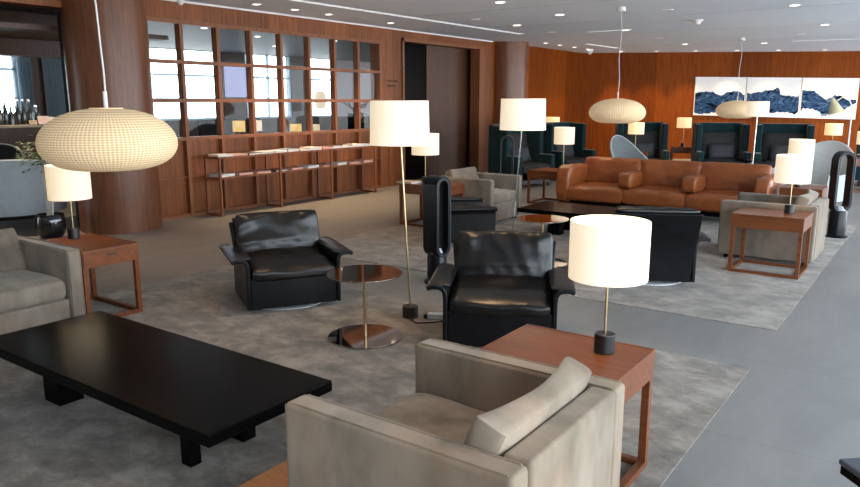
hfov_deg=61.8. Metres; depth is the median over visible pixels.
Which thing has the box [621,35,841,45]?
trim
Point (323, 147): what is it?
magazine
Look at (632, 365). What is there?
side table
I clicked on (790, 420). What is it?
floor
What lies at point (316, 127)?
lamp
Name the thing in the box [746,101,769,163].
floor lamp
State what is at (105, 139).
pendant
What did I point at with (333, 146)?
magazine
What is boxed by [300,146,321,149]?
magazine
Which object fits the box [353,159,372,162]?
magazine
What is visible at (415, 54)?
door
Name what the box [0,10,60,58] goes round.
trim
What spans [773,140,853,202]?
tub chair
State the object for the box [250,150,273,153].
magazine
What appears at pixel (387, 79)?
direction sign
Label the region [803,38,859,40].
light slot
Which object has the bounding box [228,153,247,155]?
magazine
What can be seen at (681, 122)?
table lamp
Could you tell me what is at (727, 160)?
seat cushion
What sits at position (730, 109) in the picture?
pendant
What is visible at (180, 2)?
ceiling spotlight
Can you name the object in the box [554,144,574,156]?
pillow
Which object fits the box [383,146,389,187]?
trim
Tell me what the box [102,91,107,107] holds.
socket
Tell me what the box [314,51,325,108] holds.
pendant
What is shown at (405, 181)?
magazine
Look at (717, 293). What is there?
rug
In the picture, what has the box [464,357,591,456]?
cushion
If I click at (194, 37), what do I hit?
ceiling
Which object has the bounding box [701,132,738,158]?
cushion
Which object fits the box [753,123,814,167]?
chair
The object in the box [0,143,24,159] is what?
tub chair
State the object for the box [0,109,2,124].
bottle
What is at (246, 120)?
armchair
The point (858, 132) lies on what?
table lamp
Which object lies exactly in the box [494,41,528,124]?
column
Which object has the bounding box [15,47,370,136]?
wall
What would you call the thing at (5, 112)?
bottle
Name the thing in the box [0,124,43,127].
countertop
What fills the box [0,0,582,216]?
wall
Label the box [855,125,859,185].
chair
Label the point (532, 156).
chair
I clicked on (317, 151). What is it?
shelf
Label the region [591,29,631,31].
light slot
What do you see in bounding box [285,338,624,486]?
velvet armchair
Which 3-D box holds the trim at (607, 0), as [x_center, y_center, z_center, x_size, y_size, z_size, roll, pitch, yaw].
[4.174,-3.132,8.745,10.500,0.012,0.016,8,14,35]
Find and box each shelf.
[205,146,373,158]
[206,162,373,179]
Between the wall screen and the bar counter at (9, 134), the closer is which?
the bar counter at (9, 134)
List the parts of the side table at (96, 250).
leg, leg, drawer, leg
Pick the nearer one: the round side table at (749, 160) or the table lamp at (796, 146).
the table lamp at (796, 146)
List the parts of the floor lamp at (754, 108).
lamp shade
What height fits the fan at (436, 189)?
0.984 m
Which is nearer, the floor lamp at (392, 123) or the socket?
the socket
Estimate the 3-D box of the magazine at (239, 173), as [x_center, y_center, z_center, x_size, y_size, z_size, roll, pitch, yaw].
[-2.866,-1.064,10.880,0.260,0.030,0.262,8,14,36]
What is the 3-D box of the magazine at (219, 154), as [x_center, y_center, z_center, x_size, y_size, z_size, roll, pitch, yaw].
[-3.070,-1.297,10.542,0.260,0.030,0.262,10,15,40]
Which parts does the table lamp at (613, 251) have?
lamp shade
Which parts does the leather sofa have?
armrest, armrest, frame, armrest, armrest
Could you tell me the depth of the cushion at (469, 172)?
10.29 m
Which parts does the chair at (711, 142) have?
armrest, armrest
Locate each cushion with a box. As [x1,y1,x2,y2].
[0,228,25,271]
[0,269,65,312]
[235,210,319,251]
[246,246,334,281]
[375,392,485,443]
[445,167,478,178]
[449,274,551,316]
[451,204,477,205]
[455,230,552,278]
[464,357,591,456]
[494,188,514,204]
[510,134,528,147]
[522,162,549,173]
[565,157,585,164]
[566,181,627,203]
[585,157,640,182]
[616,206,694,209]
[622,185,689,207]
[623,131,658,157]
[640,159,701,186]
[685,189,753,212]
[700,162,772,191]
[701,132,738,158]
[704,158,742,162]
[761,133,804,159]
[761,160,775,167]
[794,189,818,204]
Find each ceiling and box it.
[0,4,369,61]
[0,22,168,41]
[184,0,859,52]
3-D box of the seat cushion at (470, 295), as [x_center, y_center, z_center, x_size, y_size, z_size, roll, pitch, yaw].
[0.499,0.343,5.010,0.690,0.172,0.660,2,11,8]
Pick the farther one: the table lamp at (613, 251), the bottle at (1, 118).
the bottle at (1, 118)
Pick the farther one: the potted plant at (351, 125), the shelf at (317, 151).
the potted plant at (351, 125)
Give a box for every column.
[59,0,161,234]
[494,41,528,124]
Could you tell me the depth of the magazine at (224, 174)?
10.53 m
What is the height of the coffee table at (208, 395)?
0.324 m
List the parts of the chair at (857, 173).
armrest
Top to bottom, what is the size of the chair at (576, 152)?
1.200 m
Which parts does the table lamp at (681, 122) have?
lamp shade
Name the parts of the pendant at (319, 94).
lamp shade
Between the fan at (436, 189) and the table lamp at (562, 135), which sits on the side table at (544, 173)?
the table lamp at (562, 135)
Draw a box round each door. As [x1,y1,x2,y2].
[404,43,425,179]
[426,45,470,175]
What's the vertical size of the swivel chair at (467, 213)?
0.717 m
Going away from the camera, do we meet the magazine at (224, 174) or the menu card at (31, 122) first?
the magazine at (224, 174)
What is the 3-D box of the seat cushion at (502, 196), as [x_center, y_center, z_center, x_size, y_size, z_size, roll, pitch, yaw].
[0.790,-0.670,10.095,0.640,0.174,0.660,8,14,35]
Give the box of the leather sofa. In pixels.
[556,157,781,216]
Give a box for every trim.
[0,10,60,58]
[57,11,80,229]
[166,0,492,41]
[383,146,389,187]
[401,38,484,179]
[428,0,610,15]
[496,3,851,27]
[559,21,851,37]
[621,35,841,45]
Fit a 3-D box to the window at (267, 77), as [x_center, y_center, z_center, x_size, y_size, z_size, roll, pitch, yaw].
[-4.375,-4.212,19.340,0.105,1.650,1.600,8,14,35]
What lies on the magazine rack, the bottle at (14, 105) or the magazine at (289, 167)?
the magazine at (289, 167)
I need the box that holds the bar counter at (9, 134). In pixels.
[0,124,43,159]
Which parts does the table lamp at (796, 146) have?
lamp shade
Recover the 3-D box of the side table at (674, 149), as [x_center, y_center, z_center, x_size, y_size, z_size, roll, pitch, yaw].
[5.841,-1.936,16.665,0.500,0.612,0.450,3,12,15]
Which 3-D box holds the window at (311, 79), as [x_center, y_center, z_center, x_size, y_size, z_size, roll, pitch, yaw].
[-3.211,-4.528,20.936,0.105,1.650,1.200,8,14,35]
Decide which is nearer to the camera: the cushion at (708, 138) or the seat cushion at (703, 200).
the seat cushion at (703, 200)
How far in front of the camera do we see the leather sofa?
10.45 m
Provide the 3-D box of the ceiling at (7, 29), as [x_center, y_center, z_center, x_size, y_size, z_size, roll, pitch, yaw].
[-8.528,-2.574,8.468,5.880,0.060,8.400,8,14,35]
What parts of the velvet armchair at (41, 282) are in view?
frame, armrest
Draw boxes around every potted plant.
[16,135,66,239]
[343,102,368,128]
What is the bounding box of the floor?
[0,159,859,486]
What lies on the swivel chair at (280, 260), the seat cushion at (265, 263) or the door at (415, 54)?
the seat cushion at (265, 263)
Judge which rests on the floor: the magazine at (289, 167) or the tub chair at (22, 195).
the tub chair at (22, 195)
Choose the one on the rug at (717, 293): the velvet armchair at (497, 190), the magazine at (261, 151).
the velvet armchair at (497, 190)
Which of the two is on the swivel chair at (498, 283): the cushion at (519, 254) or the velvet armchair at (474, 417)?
the cushion at (519, 254)
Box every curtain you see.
[15,57,34,114]
[41,58,65,116]
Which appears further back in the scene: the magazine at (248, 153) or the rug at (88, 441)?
the magazine at (248, 153)
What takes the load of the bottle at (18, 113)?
on the bar counter at (9, 134)
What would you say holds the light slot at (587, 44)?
attached to the ceiling at (592, 11)
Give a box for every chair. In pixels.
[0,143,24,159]
[0,159,66,220]
[219,210,352,310]
[421,183,497,244]
[426,230,575,348]
[488,124,554,185]
[543,122,595,167]
[610,135,647,158]
[612,206,710,285]
[615,122,669,159]
[691,122,751,163]
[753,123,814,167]
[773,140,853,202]
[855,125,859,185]
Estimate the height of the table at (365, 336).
0.469 m
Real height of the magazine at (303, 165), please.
0.042 m
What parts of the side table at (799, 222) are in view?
leg, leg, leg, leg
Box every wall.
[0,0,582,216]
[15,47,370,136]
[580,51,859,158]
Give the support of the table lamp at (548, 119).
on the side table
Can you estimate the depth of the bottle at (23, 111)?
12.55 m
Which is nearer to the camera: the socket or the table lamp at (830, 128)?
the socket
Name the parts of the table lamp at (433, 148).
lamp shade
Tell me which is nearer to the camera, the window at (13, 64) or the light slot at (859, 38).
the window at (13, 64)
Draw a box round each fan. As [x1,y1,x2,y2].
[423,175,450,283]
[500,135,513,173]
[825,151,856,237]
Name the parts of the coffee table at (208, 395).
leg, leg, leg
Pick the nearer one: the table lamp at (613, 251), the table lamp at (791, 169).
the table lamp at (613, 251)
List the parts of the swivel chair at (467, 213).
panel, panel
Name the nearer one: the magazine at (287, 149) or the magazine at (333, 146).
the magazine at (287, 149)
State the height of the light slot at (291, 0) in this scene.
0.006 m
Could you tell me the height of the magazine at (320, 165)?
0.020 m
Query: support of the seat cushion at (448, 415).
on the velvet armchair at (474, 417)
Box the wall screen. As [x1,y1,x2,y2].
[222,66,247,97]
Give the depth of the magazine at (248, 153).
10.97 m
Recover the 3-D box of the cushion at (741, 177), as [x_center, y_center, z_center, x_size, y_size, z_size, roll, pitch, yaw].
[4.323,-0.910,10.220,0.980,0.472,0.295,8,14,35]
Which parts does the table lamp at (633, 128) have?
lamp shade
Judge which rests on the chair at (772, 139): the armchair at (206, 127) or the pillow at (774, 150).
the pillow at (774, 150)
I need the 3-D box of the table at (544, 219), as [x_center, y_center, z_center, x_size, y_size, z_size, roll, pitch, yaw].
[1.155,-0.026,7.388,0.530,0.469,0.530,8,14,35]
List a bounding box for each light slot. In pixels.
[291,0,520,34]
[587,44,615,47]
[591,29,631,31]
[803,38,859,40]
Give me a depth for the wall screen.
18.29 m
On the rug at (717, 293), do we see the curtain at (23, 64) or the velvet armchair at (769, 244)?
the velvet armchair at (769, 244)
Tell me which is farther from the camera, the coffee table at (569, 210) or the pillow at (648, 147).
the pillow at (648, 147)
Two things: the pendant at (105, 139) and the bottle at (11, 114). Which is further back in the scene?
the bottle at (11, 114)
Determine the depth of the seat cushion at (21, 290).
4.96 m
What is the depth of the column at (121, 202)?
8.85 m
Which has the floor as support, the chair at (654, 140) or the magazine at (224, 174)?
the chair at (654, 140)
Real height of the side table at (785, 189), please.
0.552 m
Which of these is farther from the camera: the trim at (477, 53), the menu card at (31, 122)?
the trim at (477, 53)
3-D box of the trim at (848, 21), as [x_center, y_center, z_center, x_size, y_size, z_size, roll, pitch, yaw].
[7.083,-3.922,12.733,10.500,0.012,0.016,8,14,35]
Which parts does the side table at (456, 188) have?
leg, leg, drawer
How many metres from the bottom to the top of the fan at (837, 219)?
1.054 m
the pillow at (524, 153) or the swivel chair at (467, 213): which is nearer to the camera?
the swivel chair at (467, 213)
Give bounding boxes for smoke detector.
[680,19,702,24]
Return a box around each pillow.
[510,146,531,162]
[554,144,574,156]
[631,142,653,156]
[708,143,733,158]
[769,145,788,160]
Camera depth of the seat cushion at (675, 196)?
10.21 m
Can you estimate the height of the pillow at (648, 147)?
0.331 m
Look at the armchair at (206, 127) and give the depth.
14.96 m
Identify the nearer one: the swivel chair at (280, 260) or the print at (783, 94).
the swivel chair at (280, 260)
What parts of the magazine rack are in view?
rack frame, rack frame, rack frame, rack frame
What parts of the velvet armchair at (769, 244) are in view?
armrest, panel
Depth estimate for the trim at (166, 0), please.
12.05 m
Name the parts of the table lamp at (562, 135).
lamp shade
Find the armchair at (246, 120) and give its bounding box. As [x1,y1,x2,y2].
[234,118,260,133]
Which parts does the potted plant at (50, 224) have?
stem, stem, stem, pot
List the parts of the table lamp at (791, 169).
lamp shade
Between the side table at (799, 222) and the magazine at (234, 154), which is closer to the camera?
the side table at (799, 222)
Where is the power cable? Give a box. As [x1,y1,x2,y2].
[411,316,442,323]
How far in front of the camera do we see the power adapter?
5.51 m
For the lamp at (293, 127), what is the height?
1.220 m
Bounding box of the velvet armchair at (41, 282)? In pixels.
[0,228,85,334]
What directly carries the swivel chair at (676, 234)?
on the rug at (717, 293)
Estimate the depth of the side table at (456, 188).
9.65 m
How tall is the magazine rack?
0.860 m
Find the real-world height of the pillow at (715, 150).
0.331 m
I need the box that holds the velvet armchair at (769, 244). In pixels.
[717,189,828,265]
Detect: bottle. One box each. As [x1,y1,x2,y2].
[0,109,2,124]
[3,99,8,124]
[9,105,14,124]
[14,105,16,124]
[16,99,21,124]
[21,99,26,124]
[26,99,28,123]
[27,99,32,122]
[34,105,39,123]
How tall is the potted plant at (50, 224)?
1.284 m
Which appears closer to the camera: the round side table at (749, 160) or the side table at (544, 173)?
the side table at (544, 173)
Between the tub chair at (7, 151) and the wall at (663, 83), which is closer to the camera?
the tub chair at (7, 151)
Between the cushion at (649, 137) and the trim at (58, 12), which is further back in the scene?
the cushion at (649, 137)
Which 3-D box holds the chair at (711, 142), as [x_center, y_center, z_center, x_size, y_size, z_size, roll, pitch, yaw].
[6.165,-1.944,15.225,1.060,1.200,0.860,2,11,10]
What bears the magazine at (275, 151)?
on the magazine rack
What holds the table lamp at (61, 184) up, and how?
on the side table at (96, 250)
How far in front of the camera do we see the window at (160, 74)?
17.27 m
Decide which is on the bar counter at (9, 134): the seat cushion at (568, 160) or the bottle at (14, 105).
the bottle at (14, 105)
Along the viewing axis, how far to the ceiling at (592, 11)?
12.56 m
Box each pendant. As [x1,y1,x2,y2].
[35,0,177,171]
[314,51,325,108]
[589,7,645,123]
[715,38,753,117]
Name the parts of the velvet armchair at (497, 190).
armrest, armrest, frame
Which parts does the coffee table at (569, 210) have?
leg, leg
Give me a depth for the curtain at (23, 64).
14.12 m
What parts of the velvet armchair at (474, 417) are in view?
armrest, armrest, panel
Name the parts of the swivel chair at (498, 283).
panel, panel, panel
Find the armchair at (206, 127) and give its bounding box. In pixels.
[197,119,233,135]
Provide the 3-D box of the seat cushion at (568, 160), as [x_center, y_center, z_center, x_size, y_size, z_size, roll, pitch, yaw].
[3.003,-1.773,15.590,0.800,0.202,0.680,-8,13,-34]
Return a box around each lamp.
[44,164,91,238]
[232,121,245,133]
[256,120,261,130]
[290,124,301,131]
[313,124,319,130]
[370,101,429,318]
[412,133,438,182]
[500,99,545,230]
[546,117,559,121]
[554,127,574,165]
[568,215,651,354]
[628,122,644,145]
[677,118,691,146]
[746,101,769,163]
[774,154,813,213]
[788,139,814,186]
[824,123,842,139]
[828,97,852,145]
[856,131,859,144]
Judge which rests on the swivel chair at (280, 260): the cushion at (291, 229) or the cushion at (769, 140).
the cushion at (291, 229)
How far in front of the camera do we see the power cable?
5.42 m
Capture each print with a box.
[693,77,746,115]
[745,77,801,117]
[799,78,859,118]
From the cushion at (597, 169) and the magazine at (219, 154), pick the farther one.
the cushion at (597, 169)
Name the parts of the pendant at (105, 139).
cord, lamp shade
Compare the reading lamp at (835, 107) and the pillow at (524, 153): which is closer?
the reading lamp at (835, 107)
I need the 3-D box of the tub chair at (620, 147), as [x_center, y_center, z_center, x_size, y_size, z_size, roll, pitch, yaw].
[3.665,-1.387,12.804,1.040,1.061,0.908,-9,14,-39]
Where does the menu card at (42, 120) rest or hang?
on the bar counter at (9, 134)
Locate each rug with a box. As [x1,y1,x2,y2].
[0,265,749,486]
[336,197,856,330]
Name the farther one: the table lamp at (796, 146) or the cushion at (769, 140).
the cushion at (769, 140)
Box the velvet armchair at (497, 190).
[441,167,521,220]
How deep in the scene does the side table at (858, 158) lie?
13.19 m
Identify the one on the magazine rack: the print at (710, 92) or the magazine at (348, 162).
the magazine at (348, 162)
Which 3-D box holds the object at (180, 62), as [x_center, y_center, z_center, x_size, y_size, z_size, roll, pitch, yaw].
[-2.419,-2.047,11.732,0.110,2.758,5.024,8,14,35]
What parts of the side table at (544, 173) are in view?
leg, leg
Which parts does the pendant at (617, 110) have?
lamp shade, cord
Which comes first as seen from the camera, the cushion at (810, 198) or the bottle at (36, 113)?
the cushion at (810, 198)
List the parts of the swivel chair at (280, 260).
panel, panel, panel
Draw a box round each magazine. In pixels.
[208,153,232,156]
[209,172,234,176]
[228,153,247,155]
[228,171,252,175]
[242,152,260,154]
[247,169,270,173]
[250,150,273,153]
[265,150,286,152]
[266,168,287,171]
[276,148,298,151]
[282,166,302,169]
[297,164,318,167]
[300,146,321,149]
[316,164,329,166]
[318,146,332,148]
[322,145,342,147]
[326,161,346,164]
[341,161,360,163]
[343,143,362,146]
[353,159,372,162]
[396,180,421,183]
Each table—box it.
[0,311,331,467]
[43,233,142,316]
[238,460,287,486]
[326,265,402,349]
[399,180,463,226]
[480,324,654,486]
[517,201,615,234]
[517,214,568,267]
[527,167,558,203]
[670,146,691,159]
[727,207,813,279]
[735,158,765,163]
[779,184,827,197]
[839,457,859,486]
[853,157,859,192]
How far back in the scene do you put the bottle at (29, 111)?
12.63 m
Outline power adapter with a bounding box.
[424,312,442,319]
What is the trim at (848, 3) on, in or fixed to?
attached to the ceiling at (592, 11)
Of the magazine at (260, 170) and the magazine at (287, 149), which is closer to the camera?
the magazine at (260, 170)
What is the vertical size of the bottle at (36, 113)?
0.332 m
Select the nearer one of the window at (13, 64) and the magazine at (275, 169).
the magazine at (275, 169)
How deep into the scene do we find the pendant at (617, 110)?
10.64 m
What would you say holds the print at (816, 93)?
attached to the wall at (663, 83)
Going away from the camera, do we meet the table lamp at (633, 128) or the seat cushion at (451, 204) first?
the seat cushion at (451, 204)
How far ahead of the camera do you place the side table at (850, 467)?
2.22 m
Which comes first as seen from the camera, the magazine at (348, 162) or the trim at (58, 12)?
the trim at (58, 12)
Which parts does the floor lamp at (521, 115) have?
lamp shade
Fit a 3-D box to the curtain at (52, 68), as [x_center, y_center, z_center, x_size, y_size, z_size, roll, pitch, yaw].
[-7.623,-3.100,14.628,0.059,1.900,0.450,8,14,35]
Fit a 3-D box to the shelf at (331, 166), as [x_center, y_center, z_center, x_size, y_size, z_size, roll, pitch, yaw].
[-2.153,-1.227,11.862,0.320,0.030,3.510,8,14,35]
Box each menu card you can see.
[29,120,37,124]
[37,116,49,124]
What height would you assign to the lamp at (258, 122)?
1.310 m
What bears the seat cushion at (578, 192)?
on the leather sofa
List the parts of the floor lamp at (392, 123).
lamp shade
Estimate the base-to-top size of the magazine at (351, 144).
0.042 m
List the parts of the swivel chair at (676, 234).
panel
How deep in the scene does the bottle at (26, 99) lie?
12.75 m
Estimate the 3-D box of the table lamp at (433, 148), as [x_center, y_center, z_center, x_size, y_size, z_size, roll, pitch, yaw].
[-0.063,-1.147,9.670,0.370,0.660,0.370,8,14,35]
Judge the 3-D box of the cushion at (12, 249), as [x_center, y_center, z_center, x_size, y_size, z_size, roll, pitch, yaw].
[-3.317,0.120,5.187,0.234,0.382,0.670,8,14,35]
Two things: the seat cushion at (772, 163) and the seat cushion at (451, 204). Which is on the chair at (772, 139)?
the seat cushion at (772, 163)
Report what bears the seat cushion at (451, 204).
on the swivel chair at (467, 213)
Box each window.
[0,57,19,108]
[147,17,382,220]
[151,57,223,120]
[244,54,291,117]
[311,79,330,116]
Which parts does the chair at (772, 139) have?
armrest, panel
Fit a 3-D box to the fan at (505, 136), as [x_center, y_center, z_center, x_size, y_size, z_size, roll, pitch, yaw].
[1.229,-1.170,11.506,0.230,1.114,0.230,1,11,5]
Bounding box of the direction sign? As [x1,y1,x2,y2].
[384,79,397,86]
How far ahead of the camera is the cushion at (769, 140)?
14.85 m
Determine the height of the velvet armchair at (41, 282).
0.710 m
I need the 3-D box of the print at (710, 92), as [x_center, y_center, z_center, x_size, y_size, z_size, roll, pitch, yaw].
[8.289,-4.202,20.551,1.401,1.109,0.047,1,11,6]
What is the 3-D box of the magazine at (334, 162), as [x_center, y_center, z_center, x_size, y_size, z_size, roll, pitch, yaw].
[-1.638,-1.404,12.567,0.260,0.042,0.262,6,13,29]
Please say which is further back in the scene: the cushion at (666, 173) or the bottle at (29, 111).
the bottle at (29, 111)
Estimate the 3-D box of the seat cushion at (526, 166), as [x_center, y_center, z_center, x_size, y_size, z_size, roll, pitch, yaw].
[1.882,-1.501,14.217,0.800,0.202,0.680,-9,14,-39]
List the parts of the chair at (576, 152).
armrest, panel, armrest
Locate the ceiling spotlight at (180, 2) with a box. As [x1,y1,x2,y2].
[176,0,183,4]
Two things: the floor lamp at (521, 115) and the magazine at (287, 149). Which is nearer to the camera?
the floor lamp at (521, 115)
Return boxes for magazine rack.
[204,146,376,216]
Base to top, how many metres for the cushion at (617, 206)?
0.466 m
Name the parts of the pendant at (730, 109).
lamp shade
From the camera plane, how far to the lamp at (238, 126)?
12.70 m
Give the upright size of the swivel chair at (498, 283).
0.717 m
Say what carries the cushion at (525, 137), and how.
on the chair at (532, 156)
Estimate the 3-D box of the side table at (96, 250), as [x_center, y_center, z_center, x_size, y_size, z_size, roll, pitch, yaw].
[-2.699,0.264,5.687,0.708,0.562,0.460,8,14,35]
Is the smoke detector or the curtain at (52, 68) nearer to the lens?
the smoke detector
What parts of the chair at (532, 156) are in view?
panel, armrest, frame, armrest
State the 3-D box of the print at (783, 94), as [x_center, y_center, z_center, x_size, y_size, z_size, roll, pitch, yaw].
[9.741,-4.145,20.405,1.475,1.132,0.048,1,11,6]

